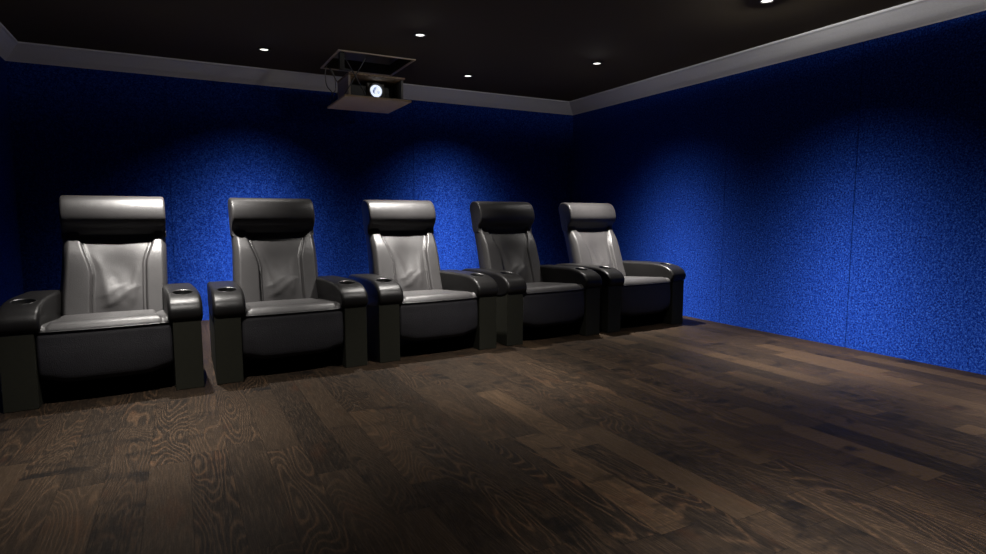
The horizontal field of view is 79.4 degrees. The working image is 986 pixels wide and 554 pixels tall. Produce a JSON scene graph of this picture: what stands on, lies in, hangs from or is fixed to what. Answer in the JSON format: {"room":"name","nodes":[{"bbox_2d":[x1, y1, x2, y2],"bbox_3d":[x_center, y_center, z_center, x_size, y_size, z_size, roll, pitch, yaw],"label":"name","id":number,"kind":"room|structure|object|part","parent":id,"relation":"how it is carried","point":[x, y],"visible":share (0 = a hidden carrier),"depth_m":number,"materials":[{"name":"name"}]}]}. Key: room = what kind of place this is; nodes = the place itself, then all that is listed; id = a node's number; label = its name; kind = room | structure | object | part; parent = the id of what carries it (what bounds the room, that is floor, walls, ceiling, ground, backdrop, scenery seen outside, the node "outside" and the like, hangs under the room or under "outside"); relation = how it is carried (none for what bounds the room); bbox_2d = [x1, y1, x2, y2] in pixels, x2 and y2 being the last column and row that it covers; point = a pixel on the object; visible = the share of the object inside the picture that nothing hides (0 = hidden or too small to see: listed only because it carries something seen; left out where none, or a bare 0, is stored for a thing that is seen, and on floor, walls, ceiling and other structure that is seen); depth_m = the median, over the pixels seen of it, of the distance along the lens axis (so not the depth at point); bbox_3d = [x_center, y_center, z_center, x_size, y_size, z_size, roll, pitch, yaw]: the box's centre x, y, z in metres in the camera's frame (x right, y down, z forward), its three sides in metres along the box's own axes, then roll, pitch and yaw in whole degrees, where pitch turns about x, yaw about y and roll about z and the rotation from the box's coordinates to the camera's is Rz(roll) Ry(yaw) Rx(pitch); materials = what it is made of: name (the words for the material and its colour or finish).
{"room":"home theater","nodes":[
{"label":"home theater","id":0,"kind":"room"},
{"bbox_2d":[0,56,23,305],"bbox_3d":[-2.389,-0.376,1.705,0.120,2.500,8.140,-3,7,-28],"label":"wall","id":1,"kind":"structure","parent":0,"point":[11,279],"depth_m":4.96,"materials":[{"name":"blue fabric"}]},
{"bbox_2d":[5,61,572,320],"bbox_3d":[-1.591,-0.883,6.638,5.930,2.500,0.120,-3,7,-28],"label":"wall","id":2,"kind":"structure","parent":0,"point":[197,145],"depth_m":6.06,"materials":[{"name":"blue fabric"}]},
{"bbox_2d":[0,0,913,100],"bbox_3d":[0.285,-1.814,2.979,6.170,0.100,8.140,-3,7,-28],"label":"ceiling","id":3,"kind":"structure","parent":0,"point":[545,49],"depth_m":4.72,"materials":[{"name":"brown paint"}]},
{"bbox_2d":[257,47,270,50],"bbox_3d":[-1.999,-1.985,5.185,0.112,0.008,0.112,-3,7,-28],"label":"recessed light","id":4,"kind":"object","parent":3,"relation":"in","point":[259,48],"visible":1,"depth_m":5.17,"materials":[{"name":"black metal"}]},
{"bbox_2d":[334,52,396,64],"bbox_3d":[-1.206,-2.325,5.648,0.717,0.369,0.730,-3,7,-28],"label":"trim","id":5,"kind":"structure","parent":3,"relation":"attached to","point":[349,56],"depth_m":6.02,"materials":[{"name":"grey paint"}]},
{"bbox_2d":[320,49,415,75],"bbox_3d":[-1.206,-2.035,5.678,0.721,0.010,0.734,-3,7,-28],"label":"trim","id":6,"kind":"structure","parent":3,"relation":"attached to","point":[338,50],"depth_m":5.51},
{"bbox_2d":[325,51,410,113],"bbox_3d":[-1.228,-2.081,5.707,0.671,0.845,0.700,-3,7,-28],"label":"lift","id":7,"kind":"object","parent":3,"relation":"hanging from","point":[345,101],"visible":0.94,"depth_m":5.67,"materials":[{"name":"grey metal"}]},
{"bbox_3d":[-1.423,-1.779,5.668,0.020,0.209,0.420,-3,7,-28],"label":"panel","id":8,"kind":"part","parent":7,"relation":"part of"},
{"bbox_3d":[-1.322,-2.152,5.274,0.100,0.615,0.040,-3,7,-28],"label":"guide rail","id":9,"kind":"part","parent":7,"relation":"part of","materials":[{"name":"black plastic"}]},
{"bbox_3d":[-1.210,-1.672,5.759,0.630,0.020,0.700,-3,7,-28],"label":"hatch lid","id":10,"kind":"part","parent":7,"relation":"part of","materials":[{"name":"brown wood"}]},
{"bbox_2d":[337,72,404,86],"bbox_3d":[-1.188,-1.903,5.758,0.540,0.018,0.460,-3,7,-28],"label":"shelf","id":11,"kind":"object","parent":7,"relation":"attached to","point":[388,81],"depth_m":5.67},
{"bbox_2d":[351,82,392,97],"bbox_3d":[-1.218,-1.789,5.829,0.455,0.198,0.258,-3,7,-28],"label":"projector","id":12,"kind":"object","parent":7,"relation":"on","point":[371,89],"visible":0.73,"depth_m":5.73,"materials":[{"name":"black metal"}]},
{"bbox_3d":[-1.134,-1.800,5.753,0.117,0.117,0.012,-3,7,-28],"label":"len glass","id":13,"kind":"part","parent":12,"relation":"part of","materials":[{"name":"grey glass"}]},
{"bbox_3d":[-0.972,-1.803,5.906,0.020,0.209,0.420,-3,7,-28],"label":"panel","id":14,"kind":"part","parent":7,"relation":"part of","materials":[{"name":"grey metal"}]},
{"bbox_2d":[413,32,426,36],"bbox_3d":[-0.586,-1.943,4.771,0.112,0.008,0.112,-3,7,-28],"label":"recessed light","id":15,"kind":"object","parent":3,"relation":"in","point":[418,34],"visible":1,"depth_m":4.75,"materials":[{"name":"black metal"}]},
{"bbox_2d":[591,62,602,64],"bbox_3d":[0.991,-2.034,5.659,0.112,0.008,0.112,-3,7,-28],"label":"recessed light","id":16,"kind":"object","parent":3,"relation":"in","point":[592,63],"visible":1,"depth_m":5.65,"materials":[{"name":"black metal"}]},
{"bbox_2d":[758,0,774,3],"bbox_3d":[1.849,-1.865,4.009,0.112,0.008,0.112,-3,7,-28],"label":"recessed light","id":17,"kind":"object","parent":3,"relation":"in","point":[759,1],"visible":1,"depth_m":4.02,"materials":[{"name":"black metal"}]},
{"bbox_2d":[0,316,985,553],"bbox_3d":[0.285,0.773,3.245,6.170,0.100,8.140,-3,7,-28],"label":"floor","id":18,"kind":"structure","parent":0,"point":[693,435],"depth_m":2.65,"materials":[{"name":"brown wood"}]},
{"bbox_2d":[0,195,204,412],"bbox_3d":[-2.463,0.067,3.805,0.988,1.190,1.087,-4,7,-31],"label":"armchair","id":19,"kind":"object","parent":18,"relation":"on","point":[115,313],"visible":1,"depth_m":3.60,"materials":[{"name":"black leather"}]},
{"bbox_3d":[-2.748,0.470,3.564,0.155,0.436,0.864,-3,7,-28],"label":"panel","id":20,"kind":"part","parent":19,"relation":"part of","materials":[{"name":"black wood"}]},
{"bbox_3d":[-2.737,0.213,3.546,0.190,0.215,0.912,-3,7,-28],"label":"armrest","id":21,"kind":"part","parent":19,"relation":"part of","materials":[{"name":"black leather"}]},
{"bbox_3d":[-2.387,0.406,3.705,0.654,0.296,0.754,-4,7,-31],"label":"seat","id":22,"kind":"part","parent":19,"relation":"part of","materials":[{"name":"black leather"}]},
{"bbox_2d":[40,309,171,331],"bbox_3d":[-2.377,0.261,3.673,0.656,0.102,0.706,-4,7,-31],"label":"seat cushion","id":23,"kind":"object","parent":19,"relation":"on","point":[58,320],"depth_m":3.48,"materials":[{"name":"grey leather"}]},
{"bbox_3d":[-2.582,-0.040,4.063,0.630,0.540,0.412,-4,7,-31],"label":"backrest","id":24,"kind":"part","parent":19,"relation":"part of","materials":[{"name":"grey leather"}]},
{"bbox_3d":[-2.074,0.172,3.944,0.190,0.215,0.903,-4,7,-31],"label":"armrest","id":25,"kind":"part","parent":19,"relation":"part of","materials":[{"name":"black leather"}]},
{"bbox_3d":[-2.068,0.428,3.972,0.155,0.436,0.855,-4,7,-31],"label":"panel","id":26,"kind":"part","parent":19,"relation":"part of","materials":[{"name":"black wood"}]},
{"bbox_2d":[207,198,367,384],"bbox_3d":[-1.566,0.012,4.341,0.988,1.190,1.087,-3,7,-31],"label":"armchair","id":27,"kind":"object","parent":18,"relation":"on","point":[276,305],"visible":1,"depth_m":4.17,"materials":[{"name":"black leather"}]},
{"bbox_3d":[-1.853,0.415,4.102,0.155,0.436,0.864,-3,7,-27],"label":"panel","id":28,"kind":"part","parent":27,"relation":"part of","materials":[{"name":"black wood"}]},
{"bbox_3d":[-1.842,0.158,4.084,0.190,0.215,0.912,-3,7,-27],"label":"armrest","id":29,"kind":"part","parent":27,"relation":"part of","materials":[{"name":"black leather"}]},
{"bbox_3d":[-1.682,-0.095,4.600,0.630,0.540,0.412,-3,7,-31],"label":"backrest","id":30,"kind":"part","parent":27,"relation":"part of","materials":[{"name":"grey leather"}]},
{"bbox_3d":[-1.491,0.351,4.241,0.654,0.296,0.754,-3,7,-31],"label":"seat","id":31,"kind":"part","parent":27,"relation":"part of","materials":[{"name":"black leather"}]},
{"bbox_2d":[245,298,341,315],"bbox_3d":[-1.480,0.206,4.208,0.656,0.102,0.706,-3,7,-31],"label":"seat cushion","id":32,"kind":"object","parent":27,"relation":"on","point":[254,306],"depth_m":4.00,"materials":[{"name":"grey leather"}]},
{"bbox_3d":[-1.176,0.118,4.477,0.190,0.215,0.903,-3,7,-31],"label":"armrest","id":33,"kind":"part","parent":27,"relation":"part of","materials":[{"name":"black leather"}]},
{"bbox_3d":[-1.170,0.374,4.505,0.155,0.436,0.855,-3,7,-31],"label":"panel","id":34,"kind":"part","parent":27,"relation":"part of","materials":[{"name":"black wood"}]},
{"bbox_2d":[348,200,497,362],"bbox_3d":[-0.651,-0.044,4.888,0.988,1.190,1.087,-3,7,-30],"label":"armchair","id":35,"kind":"object","parent":18,"relation":"on","point":[411,300],"visible":1,"depth_m":4.70,"materials":[{"name":"black leather"}]},
{"bbox_3d":[-0.928,0.102,4.632,0.190,0.215,0.912,-3,7,-27],"label":"armrest","id":36,"kind":"part","parent":35,"relation":"part of","materials":[{"name":"black leather"}]},
{"bbox_3d":[-0.939,0.359,4.649,0.155,0.436,0.864,-3,7,-27],"label":"panel","id":37,"kind":"part","parent":35,"relation":"part of","materials":[{"name":"black wood"}]},
{"bbox_3d":[-0.767,-0.152,5.147,0.630,0.540,0.412,-3,7,-30],"label":"backrest","id":38,"kind":"part","parent":35,"relation":"part of","materials":[{"name":"grey leather"}]},
{"bbox_3d":[-0.577,0.295,4.787,0.654,0.296,0.754,-3,7,-30],"label":"seat","id":39,"kind":"part","parent":35,"relation":"part of","materials":[{"name":"black leather"}]},
{"bbox_2d":[402,289,476,302],"bbox_3d":[-0.566,0.150,4.755,0.656,0.102,0.706,-3,7,-30],"label":"seat cushion","id":40,"kind":"object","parent":35,"relation":"on","point":[409,295],"depth_m":4.53,"materials":[{"name":"grey leather"}]},
{"bbox_3d":[-0.261,0.062,5.022,0.190,0.215,0.903,-3,7,-30],"label":"armrest","id":41,"kind":"part","parent":35,"relation":"part of","materials":[{"name":"black leather"}]},
{"bbox_3d":[-0.255,0.318,5.050,0.155,0.436,0.855,-3,7,-30],"label":"panel","id":42,"kind":"part","parent":35,"relation":"part of","materials":[{"name":"black leather"}]},
{"bbox_2d":[462,201,601,345],"bbox_3d":[0.269,-0.101,5.438,0.988,1.190,1.087,-3,7,-31],"label":"armchair","id":43,"kind":"object","parent":18,"relation":"on","point":[531,295],"visible":0.96,"depth_m":5.26,"materials":[{"name":"black leather"}]},
{"bbox_3d":[-0.007,0.045,5.180,0.190,0.215,0.912,-3,7,-27],"label":"armrest","id":44,"kind":"part","parent":43,"relation":"part of","materials":[{"name":"black leather"}]},
{"bbox_3d":[0.152,-0.208,5.696,0.630,0.540,0.412,-3,7,-31],"label":"backrest","id":45,"kind":"part","parent":43,"relation":"part of","materials":[{"name":"grey leather"}]},
{"bbox_3d":[-0.018,0.303,5.198,0.155,0.436,0.864,-3,7,-27],"label":"panel","id":46,"kind":"part","parent":43,"relation":"part of","materials":[{"name":"black leather"}]},
{"bbox_3d":[0.344,0.239,5.337,0.654,0.296,0.754,-3,7,-31],"label":"seat","id":47,"kind":"part","parent":43,"relation":"part of","materials":[{"name":"black leather"}]},
{"bbox_2d":[526,282,583,292],"bbox_3d":[0.354,0.093,5.304,0.656,0.102,0.706,-3,7,-31],"label":"seat cushion","id":48,"kind":"object","parent":43,"relation":"on","point":[531,287],"depth_m":5.07,"materials":[{"name":"grey leather"}]},
{"bbox_3d":[0.659,0.005,5.573,0.190,0.215,0.903,-3,7,-31],"label":"armrest","id":49,"kind":"part","parent":43,"relation":"part of","materials":[{"name":"black leather"}]},
{"bbox_3d":[0.664,0.261,5.601,0.155,0.436,0.855,-3,7,-31],"label":"panel","id":50,"kind":"part","parent":43,"relation":"part of","materials":[{"name":"black leather"}]},
{"bbox_2d":[556,203,685,332],"bbox_3d":[1.184,-0.157,5.984,0.988,1.190,1.087,-3,7,-31],"label":"armchair","id":51,"kind":"object","parent":18,"relation":"on","point":[648,290],"visible":0.84,"depth_m":5.83,"materials":[{"name":"black leather"}]},
{"bbox_3d":[0.909,-0.011,5.726,0.190,0.215,0.912,-3,7,-28],"label":"armrest","id":52,"kind":"part","parent":51,"relation":"part of","materials":[{"name":"black leather"}]},
{"bbox_3d":[1.067,-0.264,6.243,0.630,0.540,0.412,-3,7,-31],"label":"backrest","id":53,"kind":"part","parent":51,"relation":"part of","materials":[{"name":"grey leather"}]},
{"bbox_3d":[0.899,0.246,5.744,0.155,0.436,0.864,-3,7,-28],"label":"panel","id":54,"kind":"part","parent":51,"relation":"part of","materials":[{"name":"black leather"}]},
{"bbox_3d":[1.260,0.183,5.884,0.654,0.296,0.754,-3,7,-31],"label":"seat","id":55,"kind":"part","parent":51,"relation":"part of","materials":[{"name":"black leather"}]},
{"bbox_2d":[623,276,671,284],"bbox_3d":[1.270,0.037,5.852,0.656,0.102,0.706,-3,7,-31],"label":"seat cushion","id":56,"kind":"object","parent":51,"relation":"on","point":[627,280],"depth_m":5.62,"materials":[{"name":"grey leather"}]},
{"bbox_3d":[1.574,-0.051,6.122,0.190,0.215,0.903,-3,7,-31],"label":"armrest","id":57,"kind":"part","parent":51,"relation":"part of","materials":[{"name":"black leather"}]},
{"bbox_3d":[1.580,0.205,6.149,0.155,0.436,0.855,-3,7,-31],"label":"panel","id":58,"kind":"part","parent":51,"relation":"part of","materials":[{"name":"black leather"}]},
{"bbox_2d":[572,10,985,374],"bbox_3d":[2.959,-0.665,4.520,0.120,2.500,8.140,-3,7,-28],"label":"wall","id":59,"kind":"structure","parent":0,"point":[837,197],"depth_m":4.86,"materials":[{"name":"blue fabric"}]},
{"bbox_2d":[0,0,985,114],"bbox_3d":[0.285,-1.700,2.991,5.930,0.127,7.900,-3,7,-28],"label":"trim","id":60,"kind":"structure","parent":59,"relation":"attached to","point":[916,13],"depth_m":5.45,"materials":[{"name":"white paint"}]}
]}

